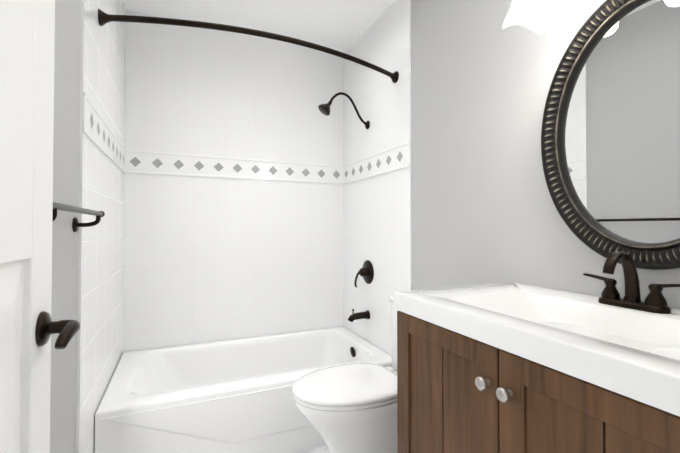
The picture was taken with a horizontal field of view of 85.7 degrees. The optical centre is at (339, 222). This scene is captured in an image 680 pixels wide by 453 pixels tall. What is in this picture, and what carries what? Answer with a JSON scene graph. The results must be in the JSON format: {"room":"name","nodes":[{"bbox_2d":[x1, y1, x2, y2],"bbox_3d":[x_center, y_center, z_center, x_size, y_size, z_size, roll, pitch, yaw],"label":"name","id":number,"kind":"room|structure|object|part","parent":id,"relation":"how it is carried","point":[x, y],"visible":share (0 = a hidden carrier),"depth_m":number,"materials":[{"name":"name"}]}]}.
{"room":"bathroom","nodes":[
{"label":"bathroom","id":0,"kind":"room"},
{"bbox_2d":[50,0,80,452],"bbox_3d":[-0.920,-0.098,1.146,0.100,2.540,2.715,0,-1,-24],"label":"wall","id":1,"kind":"structure","parent":0,"point":[63,386],"depth_m":1.17,"materials":[{"name":"grey paint"}]},
{"bbox_2d":[52,202,104,231],"bbox_3d":[-0.779,-0.007,1.053,0.082,0.077,0.629,0,-1,-24],"label":"towel rail","id":2,"kind":"object","parent":1,"relation":"attached to","point":[76,224],"visible":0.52,"depth_m":1.13,"materials":[{"name":"black metal"}]},
{"bbox_2d":[76,0,124,452],"bbox_3d":[-1.154,-0.088,1.818,0.010,2.540,1.075,0,-1,-24],"label":"wall tile","id":3,"kind":"structure","parent":1,"relation":"attached to","point":[100,244],"depth_m":1.61,"materials":[{"name":"white tile"}]},
{"bbox_2d":[98,8,398,82],"bbox_3d":[-0.327,-0.886,1.849,1.535,0.068,0.218,0,-1,-24],"label":"rail","id":4,"kind":"object","parent":3,"relation":"attached to","point":[104,18],"visible":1,"depth_m":1.68,"materials":[{"name":"black metal"}]},
{"bbox_2d":[123,0,394,52],"bbox_3d":[-0.168,-1.413,1.495,1.741,0.100,2.715,0,-1,-24],"label":"ceiling","id":5,"kind":"structure","parent":0,"point":[343,26],"depth_m":2.38,"materials":[{"name":"white paint"}]},
{"bbox_2d":[296,445,327,452],"bbox_3d":[-0.092,1.224,1.281,1.741,0.100,3.095,0,-1,-24],"label":"floor","id":6,"kind":"structure","parent":0,"point":[322,449],"depth_m":1.90,"materials":[{"name":"tile"}]},
{"bbox_2d":[94,325,394,452],"bbox_3d":[-0.500,0.996,2.217,1.517,0.385,0.834,0,-1,-24],"label":"bathtub","id":7,"kind":"object","parent":6,"relation":"on","point":[233,395],"visible":0.71,"depth_m":1.86,"materials":[{"name":"white ceramic"}]},
{"bbox_2d":[292,296,397,452],"bbox_3d":[0.163,0.778,1.653,0.773,0.802,0.386,0,-1,-24],"label":"toilet","id":8,"kind":"object","parent":6,"relation":"on","point":[348,408],"visible":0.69,"depth_m":1.50,"materials":[{"name":"white ceramic"}]},
{"bbox_3d":[0.032,0.698,1.597,0.486,0.026,0.384,0,-1,-24],"label":"lid","id":9,"kind":"part","parent":8,"relation":"part of","materials":[{"name":"white plastic"}]},
{"bbox_3d":[0.030,0.721,1.595,0.474,0.017,0.376,0,-1,-24],"label":"seat","id":10,"kind":"part","parent":8,"relation":"part of","materials":[{"name":"white plastic"}]},
{"bbox_3d":[0.091,0.956,1.619,0.600,0.447,0.372,0,-1,-24],"label":"bowl","id":11,"kind":"part","parent":8,"relation":"part of","materials":[{"name":"white ceramic"}]},
{"bbox_3d":[0.422,0.568,1.770,0.207,0.377,0.386,0,-1,-24],"label":"tank","id":12,"kind":"part","parent":8,"relation":"part of","materials":[{"name":"white ceramic"}]},
{"bbox_2d":[394,252,679,452],"bbox_3d":[0.594,0.623,0.935,0.566,1.092,0.865,0,-1,-24],"label":"bathroom vanity","id":13,"kind":"object","parent":6,"relation":"on","point":[512,367],"visible":1,"depth_m":0.86,"materials":[{"name":"brown wood"}]},
{"bbox_3d":[0.284,0.672,1.035,0.019,0.756,0.424,0,-1,-24],"label":"door","id":14,"kind":"part","parent":13,"relation":"part of","materials":[{"name":"brown wood"}]},
{"bbox_3d":[0.348,0.377,0.832,0.031,0.032,0.095,0,-1,-24],"label":"knob","id":15,"kind":"part","parent":13,"relation":"part of","materials":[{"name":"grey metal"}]},
{"bbox_3d":[0.456,0.666,0.644,0.019,0.756,0.421,0,-1,-24],"label":"door","id":16,"kind":"part","parent":13,"relation":"part of","materials":[{"name":"brown wood"}]},
{"bbox_2d":[583,252,679,313],"bbox_3d":[0.753,0.153,0.976,0.140,0.152,0.242,0,-1,-24],"label":"faucet","id":17,"kind":"object","parent":13,"relation":"on","point":[610,301],"depth_m":0.98,"materials":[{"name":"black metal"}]},
{"bbox_2d":[411,0,679,308],"bbox_3d":[0.584,-0.088,1.804,0.100,2.540,2.715,0,-1,-24],"label":"wall","id":18,"kind":"structure","parent":0,"point":[484,211],"depth_m":1.57,"materials":[{"name":"grey paint"}]},
{"bbox_2d":[344,0,411,354],"bbox_3d":[0.217,-0.078,2.503,0.010,2.540,0.920,0,-1,-24],"label":"wall tile","id":19,"kind":"structure","parent":18,"relation":"attached to","point":[378,222],"depth_m":2.40,"materials":[{"name":"white tile"}]},
{"bbox_2d":[318,92,369,128],"bbox_3d":[0.027,-0.763,2.479,0.364,0.230,0.092,0,-1,-24],"label":"shower head","id":20,"kind":"object","parent":19,"relation":"attached to","point":[324,109],"visible":1,"depth_m":2.45},
{"bbox_2d":[348,309,369,321],"bbox_3d":[0.123,0.631,2.500,0.154,0.088,0.060,0,-1,-24],"label":"tub spout","id":21,"kind":"object","parent":19,"relation":"attached to","point":[359,315],"visible":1,"depth_m":2.49,"materials":[{"name":"black metal"}]},
{"bbox_2d":[354,260,373,286],"bbox_3d":[0.144,0.351,2.514,0.109,0.182,0.164,0,-1,-24],"label":"shower valve","id":22,"kind":"object","parent":19,"relation":"attached to","point":[366,271],"visible":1,"depth_m":2.50,"materials":[{"name":"black metal"}]},
{"bbox_2d":[503,0,579,33],"bbox_3d":[0.743,-0.803,0.970,0.284,0.347,0.620,0,-1,-24],"label":"sconce","id":23,"kind":"object","parent":18,"relation":"attached to","point":[540,16],"visible":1,"depth_m":1.20,"materials":[{"name":"white glass"}]},
{"bbox_2d":[541,0,679,269],"bbox_3d":[0.844,-0.280,1.017,0.034,0.820,0.620,0,-1,-25],"label":"mirror","id":24,"kind":"object","parent":18,"relation":"attached to","point":[610,142],"visible":0.98,"depth_m":1.08,"materials":[{"name":"brown metal"}]},
{"bbox_3d":[-0.692,-0.075,2.672,1.541,2.540,0.100,0,-1,-24],"label":"wall","id":25,"kind":"structure","parent":0,"visible":0},
{"bbox_2d":[122,10,343,353],"bbox_3d":[-0.670,-0.076,2.622,1.541,2.540,0.010,0,-1,-24],"label":"wall tile","id":26,"kind":"structure","parent":25,"relation":"attached to","point":[208,258],"depth_m":2.57,"materials":[{"name":"white tile"}]},
{"bbox_2d":[83,92,409,183],"bbox_3d":[-0.453,-0.389,2.130,1.521,0.148,1.075,0,-1,-24],"label":"wall tile","id":27,"kind":"structure","parent":25,"relation":"attached to","point":[98,132],"depth_m":2.47,"materials":[{"name":"white tile"}]},
{"bbox_3d":[0.352,-0.111,0.286,1.541,2.540,0.120,0,-1,-24],"label":"wall","id":28,"kind":"structure","parent":0,"visible":0},
{"bbox_2d":[0,0,54,452],"bbox_3d":[-0.465,0.135,0.411,0.035,2.028,0.758,0,-1,-24],"label":"door","id":29,"kind":"structure","parent":28,"relation":"in","point":[27,38],"depth_m":0.65,"materials":[{"name":"white paint"}]},
{"bbox_2d":[35,311,79,348],"bbox_3d":[-0.582,0.205,0.696,0.151,0.066,0.143,0,-1,-24],"label":"door handle","id":30,"kind":"object","parent":29,"relation":"attached to","point":[47,327],"depth_m":0.69,"materials":[{"name":"black metal"}]}
]}

